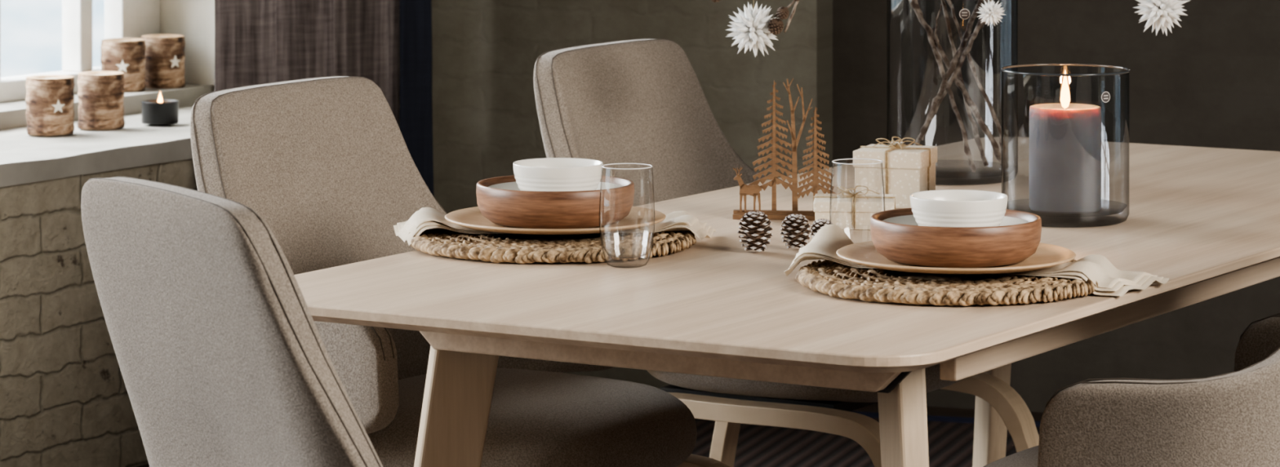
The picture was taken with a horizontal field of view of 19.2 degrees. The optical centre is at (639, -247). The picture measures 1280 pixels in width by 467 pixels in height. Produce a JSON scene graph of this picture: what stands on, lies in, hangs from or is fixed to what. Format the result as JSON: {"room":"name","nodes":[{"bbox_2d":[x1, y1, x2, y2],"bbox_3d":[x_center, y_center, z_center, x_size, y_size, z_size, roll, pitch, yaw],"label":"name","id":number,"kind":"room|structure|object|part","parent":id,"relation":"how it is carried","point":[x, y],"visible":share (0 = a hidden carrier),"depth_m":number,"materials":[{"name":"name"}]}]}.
{"room":"dining room","nodes":[
{"label":"dining room","id":0,"kind":"room"},
{"bbox_2d":[0,41,399,466],"bbox_3d":[-2.454,0.060,6.013,0.660,2.800,7.400,0,0,31],"label":"wall","id":1,"kind":"structure","parent":0,"point":[64,399],"depth_m":7.54,"materials":[{"name":"beige brick"}]},
{"bbox_2d":[0,0,159,102],"bbox_3d":[-1.726,-0.040,7.753,0.081,1.600,2.335,0,0,31],"label":"frame","id":2,"kind":"object","parent":1,"relation":"attached to","point":[123,19],"visible":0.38,"depth_m":8.52,"materials":[{"name":"paint"}]},
{"bbox_2d":[0,84,213,186],"bbox_3d":[-1.486,0.810,7.610,0.688,0.100,2.335,0,0,31],"label":"window sill","id":3,"kind":"structure","parent":1,"relation":"attached to","point":[24,158],"depth_m":7.80,"materials":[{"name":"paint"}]},
{"bbox_2d":[25,75,74,136],"bbox_3d":[-1.235,0.737,7.929,0.102,0.119,0.104,0,0,0],"label":"candle holder","id":4,"kind":"object","parent":3,"relation":"on","point":[49,99],"visible":1,"depth_m":7.89,"materials":[{"name":"brown wood"}]},
{"bbox_2d":[76,71,124,129],"bbox_3d":[-1.146,0.738,8.050,0.100,0.117,0.100,0,0,0],"label":"candle holder","id":5,"kind":"object","parent":3,"relation":"on","point":[100,94],"visible":1,"depth_m":8.01,"materials":[{"name":"brown wood"}]},
{"bbox_2d":[100,38,146,92],"bbox_3d":[-1.165,0.702,8.529,0.102,0.115,0.106,0,0,0],"label":"candle holder","id":6,"kind":"object","parent":3,"relation":"on","point":[126,55],"visible":0.83,"depth_m":8.49,"materials":[{"name":"brown wood"}]},
{"bbox_2d":[141,92,178,124],"bbox_3d":[-1.034,0.762,8.160,0.081,0.068,0.081,0,0,0],"label":"candle","id":7,"kind":"object","parent":3,"relation":"on","point":[159,111],"visible":1,"depth_m":8.13,"materials":[{"name":"black wax"}]},
{"bbox_2d":[141,34,185,88],"bbox_3d":[-1.085,0.701,8.620,0.101,0.117,0.100,0,0,0],"label":"candle holder","id":8,"kind":"object","parent":3,"relation":"on","point":[164,65],"visible":0.92,"depth_m":8.58,"materials":[{"name":"brown wood"}]},
{"bbox_2d":[160,0,214,85],"bbox_3d":[-0.894,-0.040,8.630,0.660,1.600,0.022,0,0,31],"label":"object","id":9,"kind":"structure","parent":1,"relation":"attached to","point":[194,20],"depth_m":8.69,"materials":[{"name":"paint"}]},
{"bbox_2d":[135,403,1043,466],"bbox_3d":[0.000,1.485,4.250,12.000,0.050,12.500,0,0,0],"label":"floor","id":10,"kind":"structure","parent":0,"point":[931,411],"depth_m":8.40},
{"bbox_2d":[691,411,1040,466],"bbox_3d":[0.638,1.454,5.946,3.720,0.011,4.470,0,0,18],"label":"rug","id":11,"kind":"object","parent":10,"relation":"on","point":[950,438],"visible":0.02,"depth_m":7.93,"materials":[{"name":"black fabric"}]},
{"bbox_2d":[80,176,382,466],"bbox_3d":[-0.238,0.975,4.596,0.780,0.945,0.640,0,0,-33],"label":"dining chair","id":12,"kind":"object","parent":11,"relation":"on","point":[224,360],"visible":1,"depth_m":4.35,"materials":[{"name":"fabric"}]},
{"bbox_2d":[190,75,729,466],"bbox_3d":[-0.234,0.979,5.691,0.778,0.937,0.717,0,0,31],"label":"dining chair","id":13,"kind":"object","parent":11,"relation":"on","point":[327,164],"visible":0.44,"depth_m":5.72,"materials":[{"name":"fabric"}]},
{"bbox_3d":[-0.198,1.012,5.670,0.512,0.126,0.530,0,0,31],"label":"seat","id":14,"kind":"part","parent":13,"relation":"part of","materials":[{"name":"fabric"}]},
{"bbox_3d":[-0.080,1.260,5.902,0.729,0.376,0.102,0,0,31],"label":"leg frame","id":15,"kind":"part","parent":13,"relation":"part of","materials":[{"name":"brown wood"}]},
{"bbox_2d":[533,38,1039,466],"bbox_3d":[0.260,0.979,6.480,0.778,0.937,0.717,0,0,31],"label":"dining chair","id":16,"kind":"object","parent":11,"relation":"on","point":[643,100],"visible":0.25,"depth_m":6.54,"materials":[{"name":"fabric"}]},
{"bbox_3d":[0.147,1.260,6.244,0.729,0.376,0.102,0,0,31],"label":"leg frame","id":17,"kind":"part","parent":16,"relation":"part of","materials":[{"name":"brown wood"}]},
{"bbox_3d":[0.295,1.012,6.459,0.512,0.126,0.530,0,0,31],"label":"seat","id":18,"kind":"part","parent":16,"relation":"part of","materials":[{"name":"fabric"}]},
{"bbox_3d":[0.413,1.260,6.691,0.729,0.376,0.102,0,0,31],"label":"leg frame","id":19,"kind":"part","parent":16,"relation":"part of","materials":[{"name":"brown wood"}]},
{"bbox_2d":[294,137,1279,466],"bbox_3d":[0.484,1.079,5.741,1.050,0.738,2.420,0,0,31],"label":"dining table","id":20,"kind":"object","parent":11,"relation":"on","point":[1206,220],"visible":0.68,"depth_m":5.09,"materials":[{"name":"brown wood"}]},
{"bbox_3d":[-0.276,1.091,5.169,0.193,0.713,0.040,0,0,-14],"label":"leg","id":21,"kind":"part","parent":20,"relation":"part of","materials":[{"name":"brown wood"}]},
{"bbox_2d":[409,229,696,263],"bbox_3d":[-0.127,0.698,5.457,0.415,0.022,0.414,0,0,-44],"label":"placemat","id":22,"kind":"object","parent":20,"relation":"on","point":[519,248],"visible":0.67,"depth_m":5.33,"materials":[{"name":"beige wicker"}]},
{"bbox_2d":[393,207,715,245],"bbox_3d":[-0.121,0.686,5.492,0.474,0.045,0.150,0,0,-3],"label":"napkin","id":23,"kind":"object","parent":22,"relation":"on","point":[424,219],"visible":0.39,"depth_m":5.46,"materials":[{"name":"fabric"}]},
{"bbox_2d":[444,206,666,234],"bbox_3d":[-0.122,0.673,5.457,0.319,0.016,0.319,0,0,0],"label":"dinner plate","id":24,"kind":"object","parent":22,"relation":"on","point":[638,217],"visible":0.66,"depth_m":5.41,"materials":[{"name":"beige ceramic"}]},
{"bbox_2d":[475,175,634,228],"bbox_3d":[-0.122,0.647,5.457,0.228,0.058,0.228,0,0,0],"label":"wooden bowl","id":25,"kind":"object","parent":24,"relation":"on","point":[506,207],"visible":0.91,"depth_m":5.36,"materials":[{"name":"brown wood"}]},
{"bbox_2d":[488,182,622,190],"bbox_3d":[-0.122,0.647,5.457,0.201,0.042,0.201,0,0,0],"label":"plate","id":26,"kind":"object","parent":25,"relation":"in","point":[509,185],"visible":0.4,"depth_m":5.52,"materials":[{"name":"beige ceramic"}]},
{"bbox_2d":[512,157,603,191],"bbox_3d":[-0.118,0.625,5.457,0.130,0.072,0.130,0,0,0],"label":"ceramic bowl","id":27,"kind":"object","parent":26,"relation":"on","point":[550,174],"visible":0.56,"depth_m":5.41,"materials":[{"name":"white ceramic"}]},
{"bbox_2d":[599,163,654,267],"bbox_3d":[-0.018,0.640,5.245,0.078,0.139,0.078,0,0,0],"label":"drinking glass","id":28,"kind":"object","parent":20,"relation":"on","point":[616,266],"visible":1,"depth_m":5.24,"materials":[{"name":"clear glass"}]},
{"bbox_2d":[737,210,773,251],"bbox_3d":[0.164,0.680,5.390,0.052,0.058,0.052,0,0,-17],"label":"pinecone","id":29,"kind":"object","parent":20,"relation":"on","point":[755,232],"visible":1,"depth_m":5.38,"materials":[{"name":"brown plant"}]},
{"bbox_2d":[733,78,835,220],"bbox_3d":[0.222,0.603,5.777,0.160,0.214,0.032,0,0,6],"label":"ornament","id":30,"kind":"object","parent":20,"relation":"on","point":[753,190],"visible":0.98,"depth_m":5.77,"materials":[{"name":"brown wood"}]},
{"bbox_2d":[779,213,811,248],"bbox_3d":[0.223,0.684,5.420,0.046,0.050,0.046,0,0,33],"label":"pinecone","id":31,"kind":"object","parent":20,"relation":"on","point":[795,228],"visible":0.99,"depth_m":5.41,"materials":[{"name":"brown plant"}]},
{"bbox_2d":[809,218,833,237],"bbox_3d":[0.264,0.691,5.470,0.038,0.037,0.038,0,0,-25],"label":"pinecone","id":32,"kind":"object","parent":20,"relation":"on","point":[818,224],"visible":0.46,"depth_m":5.46,"materials":[{"name":"brown plant"}]},
{"bbox_2d":[813,185,895,230],"bbox_3d":[0.322,0.680,5.690,0.124,0.059,0.109,0,0,4],"label":"gift box","id":33,"kind":"object","parent":20,"relation":"on","point":[852,210],"visible":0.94,"depth_m":5.64,"materials":[{"name":"paper"}]},
{"bbox_3d":[0.322,0.676,5.690,0.120,0.016,0.105,0,0,4],"label":"lid","id":34,"kind":"part","parent":33,"relation":"part of","materials":[{"name":"paper"}]},
{"bbox_2d":[849,190,863,194],"bbox_3d":[0.322,0.661,5.690,0.029,0.006,0.030,0,0,4],"label":"bow","id":35,"kind":"object","parent":33,"relation":"on","point":[855,192],"depth_m":5.69,"materials":[{"name":"beige wicker"}]},
{"bbox_2d":[829,158,884,218],"bbox_3d":[0.304,0.640,5.305,0.078,0.139,0.078,0,0,0],"label":"drinking glass","id":36,"kind":"object","parent":20,"relation":"on","point":[844,158],"visible":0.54,"depth_m":5.30,"materials":[{"name":"clear glass"}]},
{"bbox_2d":[853,136,937,208],"bbox_3d":[0.402,0.657,5.960,0.114,0.105,0.114,0,0,18],"label":"gift box","id":37,"kind":"object","parent":20,"relation":"on","point":[908,169],"visible":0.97,"depth_m":5.91,"materials":[{"name":"paper"}]},
{"bbox_3d":[0.402,0.635,5.960,0.110,0.026,0.110,0,0,18],"label":"lid","id":38,"kind":"part","parent":37,"relation":"part of","materials":[{"name":"paper"}]},
{"bbox_2d":[888,141,904,145],"bbox_3d":[0.402,0.615,5.960,0.029,0.006,0.030,0,0,18],"label":"bow","id":39,"kind":"object","parent":37,"relation":"on","point":[891,143],"depth_m":5.95,"materials":[{"name":"beige wicker"}]},
{"bbox_3d":[0.343,1.091,4.799,0.040,0.713,0.193,0,0,-14],"label":"leg","id":40,"kind":"part","parent":20,"relation":"part of","materials":[{"name":"brown wood"}]},
{"bbox_2d":[795,259,1097,306],"bbox_3d":[0.417,0.698,5.054,0.414,0.022,0.415,0,0,17],"label":"placemat","id":41,"kind":"object","parent":20,"relation":"on","point":[834,279],"visible":0.77,"depth_m":4.92,"materials":[{"name":"beige wicker"}]},
{"bbox_2d":[835,240,1075,274],"bbox_3d":[0.421,0.673,5.054,0.319,0.016,0.319,0,0,0],"label":"dinner plate","id":42,"kind":"object","parent":41,"relation":"on","point":[1046,255],"visible":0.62,"depth_m":5.01,"materials":[{"name":"beige ceramic"}]},
{"bbox_2d":[870,208,1041,267],"bbox_3d":[0.421,0.647,5.054,0.228,0.058,0.228,0,0,0],"label":"wooden bowl","id":43,"kind":"object","parent":42,"relation":"on","point":[915,245],"visible":0.88,"depth_m":4.96,"materials":[{"name":"brown wood"}]},
{"bbox_2d":[882,214,1028,226],"bbox_3d":[0.421,0.647,5.054,0.201,0.042,0.201,0,0,0],"label":"plate","id":44,"kind":"object","parent":43,"relation":"in","point":[909,220],"visible":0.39,"depth_m":5.12,"materials":[{"name":"beige ceramic"}]},
{"bbox_2d":[910,189,1007,226],"bbox_3d":[0.425,0.625,5.054,0.130,0.072,0.130,0,0,0],"label":"ceramic bowl","id":45,"kind":"object","parent":44,"relation":"on","point":[946,207],"visible":0.59,"depth_m":5.01,"materials":[{"name":"white ceramic"}]},
{"bbox_2d":[784,224,1168,296],"bbox_3d":[0.440,0.677,5.082,0.517,0.062,0.152,0,0,19],"label":"napkin","id":46,"kind":"object","parent":41,"relation":"on","point":[1113,282],"visible":0.51,"depth_m":5.03,"materials":[{"name":"fabric"}]},
{"bbox_2d":[886,0,1017,185],"bbox_3d":[0.521,0.526,6.320,0.222,0.367,0.222,0,0,0],"label":"glass vase","id":47,"kind":"object","parent":20,"relation":"on","point":[943,176],"visible":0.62,"depth_m":6.30,"materials":[{"name":"clear glass"}]},
{"bbox_2d":[711,0,1008,172],"bbox_3d":[0.451,0.456,6.297,0.861,0.472,0.134,0,0,0],"label":"arrangement","id":48,"kind":"object","parent":47,"relation":"in","point":[775,25],"visible":0.94,"depth_m":6.29,"materials":[{"name":"brown wood"}]},
{"bbox_2d":[725,1,777,57],"bbox_3d":[0.190,0.385,6.272,0.097,0.236,0.094,0,0,0],"label":"ornament","id":49,"kind":"object","parent":48,"relation":"hanging from","point":[749,28],"visible":1,"depth_m":6.25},
{"bbox_2d":[975,0,1004,26],"bbox_3d":[0.571,0.353,6.160,0.050,0.182,0.048,0,0,0],"label":"flower","id":50,"kind":"object","parent":48,"relation":"hanging from","point":[991,13],"visible":1,"depth_m":6.15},
{"bbox_2d":[1133,0,1189,36],"bbox_3d":[0.867,0.401,6.289,0.094,0.138,0.096,0,0,0],"label":"flower","id":51,"kind":"object","parent":48,"relation":"hanging from","point":[1161,14],"visible":1,"depth_m":6.27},
{"bbox_3d":[0.625,1.091,6.682,0.040,0.713,0.193,0,0,-14],"label":"leg","id":52,"kind":"part","parent":20,"relation":"part of","materials":[{"name":"brown wood"}]},
{"bbox_2d":[1000,63,1130,227],"bbox_3d":[0.646,0.594,5.753,0.197,0.231,0.197,0,0,0],"label":"candle holder","id":53,"kind":"object","parent":20,"relation":"on","point":[1093,219],"visible":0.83,"depth_m":5.73,"materials":[{"name":"clear glass"}]},
{"bbox_2d":[1029,71,1101,213],"bbox_3d":[0.646,0.587,5.753,0.109,0.213,0.109,0,0,0],"label":"pillar candle","id":54,"kind":"object","parent":53,"relation":"in","point":[1065,137],"visible":1,"depth_m":5.71,"materials":[{"name":"grey wax"}]},
{"bbox_2d":[982,312,1279,466],"bbox_3d":[0.735,0.979,5.102,0.778,0.937,0.717,0,0,31],"label":"dining chair","id":55,"kind":"object","parent":11,"relation":"on","point":[1231,419],"visible":1,"depth_m":4.74,"materials":[{"name":"fabric"}]},
{"bbox_3d":[0.699,1.012,5.124,0.512,0.126,0.530,0,0,31],"label":"seat","id":56,"kind":"part","parent":55,"relation":"part of","materials":[{"name":"fabric"}]},
{"bbox_2d":[431,0,832,388],"bbox_3d":[-0.293,0.060,8.750,1.516,2.800,0.250,0,0,18],"label":"wall","id":57,"kind":"structure","parent":0,"point":[485,53],"depth_m":8.56,"materials":[{"name":"grey paint"}]},
{"bbox_2d":[214,0,434,196],"bbox_3d":[-0.677,0.124,8.155,0.068,2.632,1.100,0,0,31],"label":"curtain","id":58,"kind":"object","parent":57,"relation":"hanging from","point":[257,42],"visible":0.23,"depth_m":8.25,"materials":[{"name":"fabric"}]},
{"bbox_3d":[-0.693,0.140,8.127,0.067,2.600,0.685,0,0,31],"label":"sheer panel","id":59,"kind":"part","parent":58,"relation":"part of","materials":[{"name":"fabric"}]},
{"bbox_3d":[-0.489,0.140,8.472,0.051,2.600,0.113,0,0,31],"label":"lining panel","id":60,"kind":"part","parent":58,"relation":"part of","materials":[{"name":"blue fabric"}]},
{"bbox_2d":[832,0,1279,412],"bbox_3d":[2.659,0.060,7.970,4.584,2.800,0.260,0,0,18],"label":"wall","id":61,"kind":"structure","parent":0,"point":[1214,81],"depth_m":8.35,"materials":[{"name":"black paint"}]},
{"label":"outside","id":62,"kind":"structure","parent":0,"visible":0},
{"bbox_2d":[0,0,104,77],"bbox_3d":[-3.058,-0.540,10.214,0.001,6.000,15.000,0,0,31],"label":"window","id":63,"kind":"structure","parent":62,"point":[31,30],"depth_m":12.10,"materials":[{"name":"glass"}]}
]}

